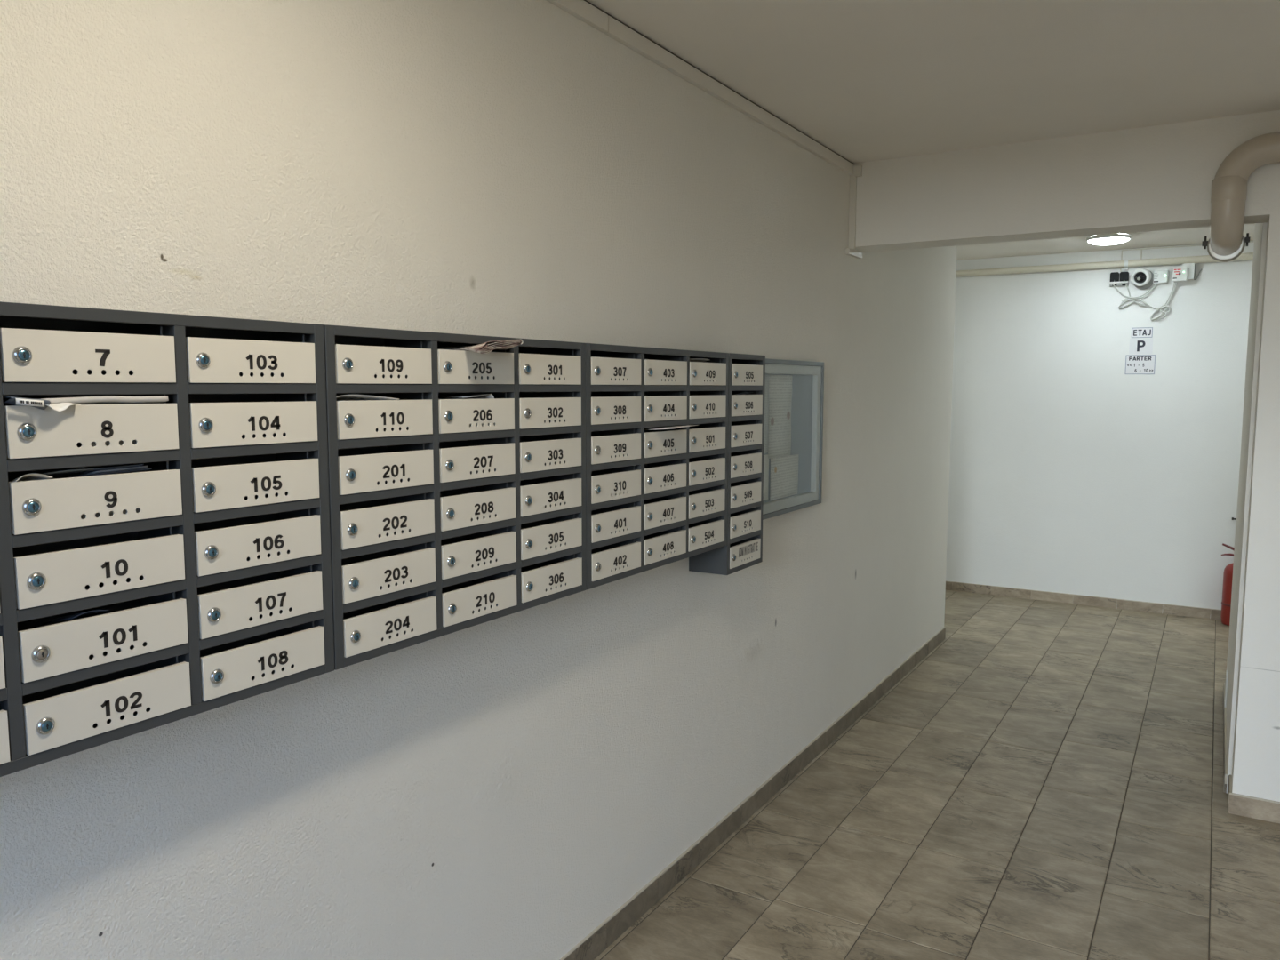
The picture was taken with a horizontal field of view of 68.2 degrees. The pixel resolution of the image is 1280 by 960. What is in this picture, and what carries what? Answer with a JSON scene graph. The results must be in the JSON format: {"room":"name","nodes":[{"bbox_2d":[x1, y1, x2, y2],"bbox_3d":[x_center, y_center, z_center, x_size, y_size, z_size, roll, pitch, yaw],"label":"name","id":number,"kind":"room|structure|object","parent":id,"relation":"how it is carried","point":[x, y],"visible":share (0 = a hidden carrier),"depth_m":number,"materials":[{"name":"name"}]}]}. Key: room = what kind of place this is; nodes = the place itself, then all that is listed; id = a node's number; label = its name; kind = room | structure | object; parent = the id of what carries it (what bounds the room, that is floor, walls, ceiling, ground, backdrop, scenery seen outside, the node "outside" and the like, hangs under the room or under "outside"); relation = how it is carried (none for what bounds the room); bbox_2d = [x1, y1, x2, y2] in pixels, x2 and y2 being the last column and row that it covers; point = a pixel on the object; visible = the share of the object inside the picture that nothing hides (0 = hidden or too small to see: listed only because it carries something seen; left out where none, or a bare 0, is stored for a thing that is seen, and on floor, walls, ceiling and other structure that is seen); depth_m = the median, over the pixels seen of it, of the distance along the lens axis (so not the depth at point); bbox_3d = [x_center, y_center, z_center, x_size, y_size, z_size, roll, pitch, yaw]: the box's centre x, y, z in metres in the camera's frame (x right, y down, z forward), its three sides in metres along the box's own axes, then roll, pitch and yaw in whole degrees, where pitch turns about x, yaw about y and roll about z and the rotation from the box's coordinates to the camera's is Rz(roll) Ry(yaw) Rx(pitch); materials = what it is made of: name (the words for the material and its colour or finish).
{"room":"apartment building lobby","nodes":[
{"label":"apartment building lobby","id":0,"kind":"room"},
{"bbox_2d":[0,0,957,959],"bbox_3d":[-1.172,-0.063,4.029,3.260,2.660,6.820,4,7,31],"label":"wall","id":1,"kind":"structure","parent":0,"point":[499,788],"depth_m":2.15,"materials":[{"name":"paint"}]},
{"bbox_2d":[0,301,334,776],"bbox_3d":[-0.807,0.065,1.358,0.147,0.612,0.788,4,7,31],"label":"mailboxes","id":2,"kind":"object","parent":1,"relation":"attached to","point":[216,593],"visible":1,"depth_m":1.40,"materials":[{"name":"paint"}]},
{"bbox_2d":[8,472,52,482],"bbox_3d":[-0.831,0.003,1.268,0.074,0.029,0.046,4,7,31],"label":"leaflet","id":3,"kind":"object","parent":2,"relation":"in","point":[31,476],"visible":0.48,"depth_m":1.26,"materials":[{"name":"beige paper"}]},
{"bbox_2d":[2,396,80,411],"bbox_3d":[-0.801,-0.101,1.254,0.079,0.021,0.083,4,7,31],"label":"magazine","id":4,"kind":"object","parent":2,"relation":"in","point":[40,404],"visible":0.98,"depth_m":1.23,"materials":[{"name":"grey paper"}]},
{"bbox_2d":[19,400,41,405],"bbox_3d":[-0.784,-0.100,1.216,0.001,0.006,0.026,5,7,38],"label":"print","id":5,"kind":"object","parent":4,"relation":"on","point":[21,402],"depth_m":1.22,"materials":[{"name":"black"}]},
{"bbox_2d":[42,468,94,479],"bbox_3d":[-0.824,-0.004,1.321,0.090,0.024,0.073,4,7,31],"label":"letter","id":6,"kind":"object","parent":2,"relation":"in","point":[64,474],"visible":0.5,"depth_m":1.32,"materials":[{"name":"grey paper"}]},
{"bbox_2d":[41,609,108,624],"bbox_3d":[-0.809,0.195,1.353,0.084,0.026,0.050,4,7,31],"label":"leaflet","id":7,"kind":"object","parent":2,"relation":"in","point":[72,616],"visible":1,"depth_m":1.34,"materials":[{"name":"grey paper"}]},
{"bbox_2d":[40,395,168,404],"bbox_3d":[-0.785,-0.107,1.348,0.099,0.026,0.177,4,7,31],"label":"letter","id":8,"kind":"object","parent":2,"relation":"in","point":[99,399],"visible":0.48,"depth_m":1.33,"materials":[{"name":"grey paper"}]},
{"bbox_2d":[80,508,140,519],"bbox_3d":[-0.743,0.043,1.368,0.001,0.040,0.130,4,7,31],"label":"letter","id":9,"kind":"object","parent":2,"relation":"in","point":[124,511],"visible":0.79,"depth_m":1.35,"materials":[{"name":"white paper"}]},
{"bbox_2d":[90,440,136,447],"bbox_3d":[-0.740,-0.056,1.362,0.001,0.040,0.120,4,7,31],"label":"letter","id":10,"kind":"object","parent":2,"relation":"in","point":[134,442],"visible":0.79,"depth_m":1.34,"materials":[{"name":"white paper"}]},
{"bbox_2d":[93,467,151,475],"bbox_3d":[-0.780,-0.005,1.386,0.096,0.025,0.076,4,7,31],"label":"leaflet","id":11,"kind":"object","parent":2,"relation":"in","point":[148,468],"visible":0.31,"depth_m":1.36,"materials":[{"name":"grey"}]},
{"bbox_2d":[77,465,147,477],"bbox_3d":[-0.783,-0.009,1.384,0.094,0.024,0.074,4,7,31],"label":"leaflet","id":12,"kind":"object","parent":11,"relation":"on","point":[141,467],"visible":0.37,"depth_m":1.35,"materials":[{"name":"grey"}]},
{"bbox_2d":[70,463,143,477],"bbox_3d":[-0.786,-0.011,1.382,0.090,0.024,0.072,4,7,31],"label":"leaflet","id":13,"kind":"object","parent":12,"relation":"on","point":[136,465],"visible":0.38,"depth_m":1.35,"materials":[{"name":"grey"}]},
{"bbox_2d":[323,324,586,670],"bbox_3d":[-0.395,0.000,2.029,0.147,0.612,0.788,4,7,31],"label":"mailboxes","id":14,"kind":"object","parent":1,"relation":"attached to","point":[434,533],"visible":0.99,"depth_m":1.92,"materials":[{"name":"paint"}]},
{"bbox_2d":[336,394,399,400],"bbox_3d":[-0.541,-0.145,1.760,0.102,0.030,0.154,4,7,31],"label":"letter","id":15,"kind":"object","parent":14,"relation":"in","point":[345,397],"visible":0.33,"depth_m":1.75,"materials":[{"name":"white paper"}]},
{"bbox_2d":[438,393,494,399],"bbox_3d":[-0.378,-0.177,2.018,0.090,0.014,0.100,4,7,31],"label":"leaflet","id":16,"kind":"object","parent":14,"relation":"in","point":[463,396],"visible":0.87,"depth_m":2.03,"materials":[{"name":"white paper"}]},
{"bbox_2d":[444,422,505,433],"bbox_3d":[-0.347,-0.118,2.002,0.001,0.040,0.195,4,7,31],"label":"letter","id":17,"kind":"object","parent":14,"relation":"in","point":[494,422],"visible":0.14,"depth_m":2.02,"materials":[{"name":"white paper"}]},
{"bbox_2d":[437,339,523,353],"bbox_3d":[-0.340,-0.279,1.985,0.151,0.035,0.177,4,7,31],"label":"folded newspaper","id":18,"kind":"object","parent":14,"relation":"in","point":[485,348],"visible":0.95,"depth_m":1.94,"materials":[{"name":"grey paper"}]},
{"bbox_2d":[585,343,728,590],"bbox_3d":[0.018,-0.066,2.700,0.147,0.612,0.788,4,7,31],"label":"mailboxes","id":19,"kind":"object","parent":1,"relation":"attached to","point":[674,508],"visible":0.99,"depth_m":2.61,"materials":[{"name":"paint"}]},
{"bbox_2d":[644,424,697,430],"bbox_3d":[0.062,-0.147,2.663,0.135,0.014,0.190,4,7,31],"label":"flyer","id":20,"kind":"object","parent":19,"relation":"in","point":[675,427],"visible":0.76,"depth_m":2.64,"materials":[{"name":"grey paper"}]},
{"bbox_2d":[689,358,709,361],"bbox_3d":[0.135,-0.354,2.854,0.098,0.025,0.146,4,7,31],"label":"letter","id":21,"kind":"object","parent":19,"relation":"in","point":[691,359],"visible":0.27,"depth_m":2.86,"materials":[{"name":"grey paper"}]},
{"bbox_2d":[546,0,854,175],"bbox_3d":[-0.247,-1.200,2.276,0.018,0.052,4.596,4,7,31],"label":"cable trunking","id":22,"kind":"object","parent":1,"relation":"attached to","point":[584,11],"visible":1,"depth_m":2.91,"materials":[{"name":"beige plastic"}]},
{"bbox_2d":[688,352,765,575],"bbox_3d":[0.296,-0.061,3.159,0.147,0.710,0.278,4,7,31],"label":"bank","id":23,"kind":"object","parent":1,"relation":"attached to","point":[743,549],"visible":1,"depth_m":3.12,"materials":[{"name":"paint"}]},
{"bbox_2d":[736,392,752,394],"bbox_3d":[0.319,-0.282,3.158,0.086,0.026,0.090,4,7,31],"label":"leaflet","id":24,"kind":"object","parent":23,"relation":"in","point":[743,393],"visible":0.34,"depth_m":3.14,"materials":[{"name":"grey paper"}]},
{"bbox_2d":[559,626,945,959],"bbox_3d":[0.274,1.277,3.390,0.011,0.080,6.620,4,7,31],"label":"baseboard","id":25,"kind":"structure","parent":1,"relation":"attached to","point":[618,923],"depth_m":3.44,"materials":[{"name":"tile"}]},
{"bbox_2d":[762,358,823,519],"bbox_3d":[0.547,-0.165,3.669,0.034,0.598,0.827,4,7,31],"label":"notice board","id":26,"kind":"object","parent":1,"relation":"attached to","point":[807,376],"visible":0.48,"depth_m":3.90,"materials":[{"name":"grey metal"}]},
{"bbox_2d":[763,454,768,500],"bbox_3d":[0.422,-0.001,3.502,0.002,0.173,0.267,4,7,31],"label":"notice sheet","id":27,"kind":"object","parent":26,"relation":"attached to","point":[765,457],"visible":0.24,"depth_m":3.60,"materials":[{"name":"white paper"}]},
{"bbox_2d":[763,374,769,453],"bbox_3d":[0.422,-0.240,3.478,0.002,0.295,0.275,4,7,31],"label":"notice sheet","id":28,"kind":"object","parent":26,"relation":"attached to","point":[767,377],"visible":0.24,"depth_m":3.57,"materials":[{"name":"white paper"}]},
{"bbox_2d":[768,375,791,458],"bbox_3d":[0.548,-0.249,3.681,0.003,0.318,0.224,4,7,31],"label":"notice sheet","id":29,"kind":"object","parent":26,"relation":"attached to","point":[780,386],"visible":1,"depth_m":3.68,"materials":[{"name":"white paper"}]},
{"bbox_2d":[769,454,799,500],"bbox_3d":[0.574,-0.013,3.745,0.002,0.164,0.280,3,7,31],"label":"notice sheet","id":30,"kind":"object","parent":26,"relation":"attached to","point":[784,470],"visible":1,"depth_m":3.74,"materials":[{"name":"white paper"}]},
{"bbox_2d":[845,248,862,258],"bbox_3d":[0.975,-1.031,4.303,0.018,0.026,0.185,4,7,31],"label":"cable trunking","id":31,"kind":"object","parent":1,"relation":"attached to","point":[854,253],"visible":1,"depth_m":4.27,"materials":[{"name":"beige plastic"}]},
{"bbox_2d":[586,0,1279,260],"bbox_3d":[1.138,-1.421,3.508,8.000,0.150,8.570,4,7,31],"label":"ceiling","id":32,"kind":"structure","parent":0,"point":[866,80],"depth_m":2.93,"materials":[{"name":"paint"}]},
{"bbox_2d":[1086,233,1131,245],"bbox_3d":[3.108,-1.589,6.268,0.270,0.049,0.270,4,7,31],"label":"ceiling lamp","id":33,"kind":"object","parent":32,"relation":"attached to","point":[1112,238],"visible":0.98,"depth_m":6.19,"materials":[{"name":"white plastic"}]},
{"bbox_2d":[1088,237,1128,245],"bbox_3d":[3.108,-1.579,6.269,0.250,0.030,0.250,4,7,31],"label":"diffuser","id":34,"kind":"object","parent":33,"relation":"attached to","point":[1101,241],"depth_m":6.21,"materials":[{"name":"white plastic"}]},
{"bbox_2d":[1201,131,1279,262],"bbox_3d":[2.817,-1.069,3.288,1.466,0.500,0.518,4,7,31],"label":"drain pipe","id":35,"kind":"object","parent":32,"relation":"attached to","point":[1227,242],"visible":0.98,"depth_m":3.42,"materials":[{"name":"grey plastic"}]},
{"bbox_2d":[594,590,1279,959],"bbox_3d":[1.087,1.293,3.805,8.111,0.030,8.570,4,7,31],"label":"floor","id":36,"kind":"structure","parent":0,"point":[1046,782],"depth_m":3.56,"materials":[{"name":"tile"}]},
{"bbox_2d":[1220,543,1234,625],"bbox_3d":[4.133,0.725,6.552,0.159,0.566,0.163,-2,6,-19],"label":"fire extinguisher","id":37,"kind":"object","parent":36,"relation":"on","point":[1228,574],"visible":0.24,"depth_m":6.54,"materials":[{"name":"red metal"}]},
{"bbox_2d":[853,110,1279,801],"bbox_3d":[2.208,-0.028,3.712,2.840,2.660,0.200,4,7,31],"label":"wall","id":38,"kind":"structure","parent":0,"point":[1156,178],"depth_m":3.66,"materials":[{"name":"paint"}]},
{"bbox_2d":[848,164,862,249],"bbox_3d":[0.963,-1.220,4.230,0.052,0.364,0.020,4,7,31],"label":"cable trunking","id":39,"kind":"object","parent":38,"relation":"attached to","point":[857,169],"visible":0.83,"depth_m":4.23,"materials":[{"name":"beige plastic"}]},
{"bbox_2d":[1227,774,1231,812],"bbox_3d":[2.342,1.244,3.753,0.010,0.080,0.200,4,7,31],"label":"baseboard","id":40,"kind":"structure","parent":38,"relation":"attached to","point":[1229,785],"depth_m":3.74,"materials":[{"name":"stone"}]},
{"bbox_2d":[1228,792,1279,823],"bbox_3d":[2.823,1.285,3.338,1.265,0.080,0.011,4,7,31],"label":"baseboard","id":41,"kind":"structure","parent":38,"relation":"attached to","point":[1244,805],"depth_m":3.62,"materials":[{"name":"tile"}]},
{"bbox_2d":[945,240,1254,609],"bbox_3d":[3.319,-0.370,7.200,7.600,2.660,0.200,4,7,31],"label":"wall","id":42,"kind":"structure","parent":0,"point":[1071,472],"depth_m":7.04,"materials":[{"name":"paint"}]},
{"bbox_2d":[945,580,1221,620],"bbox_3d":[3.262,0.906,7.235,7.600,0.074,0.011,4,7,31],"label":"baseboard","id":43,"kind":"structure","parent":42,"relation":"attached to","point":[979,588],"depth_m":7.15,"materials":[{"name":"tile"}]},
{"bbox_2d":[955,252,1253,277],"bbox_3d":[3.252,-1.567,6.969,7.580,0.072,0.062,4,7,31],"label":"pipe","id":44,"kind":"object","parent":42,"relation":"attached to","point":[1248,256],"visible":0.47,"depth_m":6.89,"materials":[{"name":"beige paint"}]},
{"bbox_2d":[1109,272,1128,287],"bbox_3d":[3.478,-1.458,6.857,0.122,0.099,0.034,4,7,31],"label":"outlet","id":45,"kind":"object","parent":42,"relation":"attached to","point":[1118,279],"visible":1,"depth_m":6.85,"materials":[{"name":"grey plastic"}]},
{"bbox_2d":[1112,283,1157,309],"bbox_3d":[3.565,-1.330,6.814,0.287,0.182,0.029,4,7,31],"label":"cable coil","id":46,"kind":"object","parent":45,"relation":"hanging from","point":[1133,299],"visible":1,"depth_m":6.82,"materials":[{"name":"grey plastic"}]},
{"bbox_2d":[1124,354,1155,374],"bbox_3d":[3.625,-0.836,6.847,0.195,0.142,0.002,4,7,31],"label":"sign","id":47,"kind":"object","parent":42,"relation":"attached to","point":[1134,364],"visible":1,"depth_m":6.85,"materials":[{"name":"white paper"}]},
{"bbox_2d":[1128,337,1152,354],"bbox_3d":[3.624,-0.967,6.835,0.150,0.114,0.002,4,7,31],"label":"sign","id":48,"kind":"object","parent":42,"relation":"attached to","point":[1137,346],"visible":1,"depth_m":6.83,"materials":[{"name":"white paper"}]},
{"bbox_2d":[1130,327,1152,338],"bbox_3d":[3.626,-1.064,6.824,0.138,0.077,0.002,4,7,31],"label":"sign","id":49,"kind":"object","parent":42,"relation":"attached to","point":[1136,332],"visible":1,"depth_m":6.82,"materials":[{"name":"white paper"}]},
{"bbox_2d":[1131,266,1153,289],"bbox_3d":[3.590,-1.451,6.746,0.146,0.170,0.109,4,7,31],"label":"dome camera","id":50,"kind":"object","parent":42,"relation":"attached to","point":[1141,278],"visible":1,"depth_m":6.73,"materials":[{"name":"white plastic"}]},
{"bbox_2d":[1152,269,1168,284],"bbox_3d":[3.704,-1.445,6.718,0.092,0.096,0.037,4,7,31],"label":"box","id":51,"kind":"object","parent":42,"relation":"attached to","point":[1160,276],"visible":1,"depth_m":6.71,"materials":[{"name":"white plastic"}]},
{"bbox_2d":[1172,263,1201,281],"bbox_3d":[3.830,-1.453,6.610,0.176,0.122,0.088,4,7,31],"label":"alarm box","id":52,"kind":"object","parent":42,"relation":"attached to","point":[1187,272],"visible":1,"depth_m":6.60,"materials":[{"name":"white plastic"}]},
{"bbox_2d":[1150,281,1176,320],"bbox_3d":[3.724,-1.274,6.720,0.161,0.273,0.037,5,8,44],"label":"cable coil","id":53,"kind":"object","parent":52,"relation":"hanging from","point":[1165,305],"visible":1,"depth_m":6.72,"materials":[{"name":"grey plastic"}]},
{"bbox_2d":[1120,240,1254,271],"bbox_3d":[4.993,-1.495,5.937,3.530,0.160,0.010,4,7,31],"label":"conduit","id":54,"kind":"object","parent":42,"relation":"attached to","point":[1251,241],"visible":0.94,"depth_m":6.74,"materials":[{"name":"beige plastic"}]},
{"bbox_2d":[1226,222,1267,793],"bbox_3d":[3.935,-0.014,3.595,2.769,2.660,1.400,4,7,31],"label":"wall","id":55,"kind":"structure","parent":0,"point":[1260,228],"depth_m":3.90,"materials":[{"name":"paint"}]},
{"bbox_2d":[1222,682,1227,792],"bbox_3d":[2.748,1.177,4.440,0.010,0.080,1.400,4,7,31],"label":"baseboard","id":56,"kind":"structure","parent":55,"relation":"attached to","point":[1225,750],"depth_m":4.16,"materials":[{"name":"stone"}]},
{"bbox_2d":[1224,670,1228,707],"bbox_3d":[2.897,1.031,4.670,0.010,0.163,0.110,4,7,31],"label":"trunking end","id":57,"kind":"object","parent":55,"relation":"attached to","point":[1227,672],"visible":1,"depth_m":4.63,"materials":[{"name":"white plastic"}]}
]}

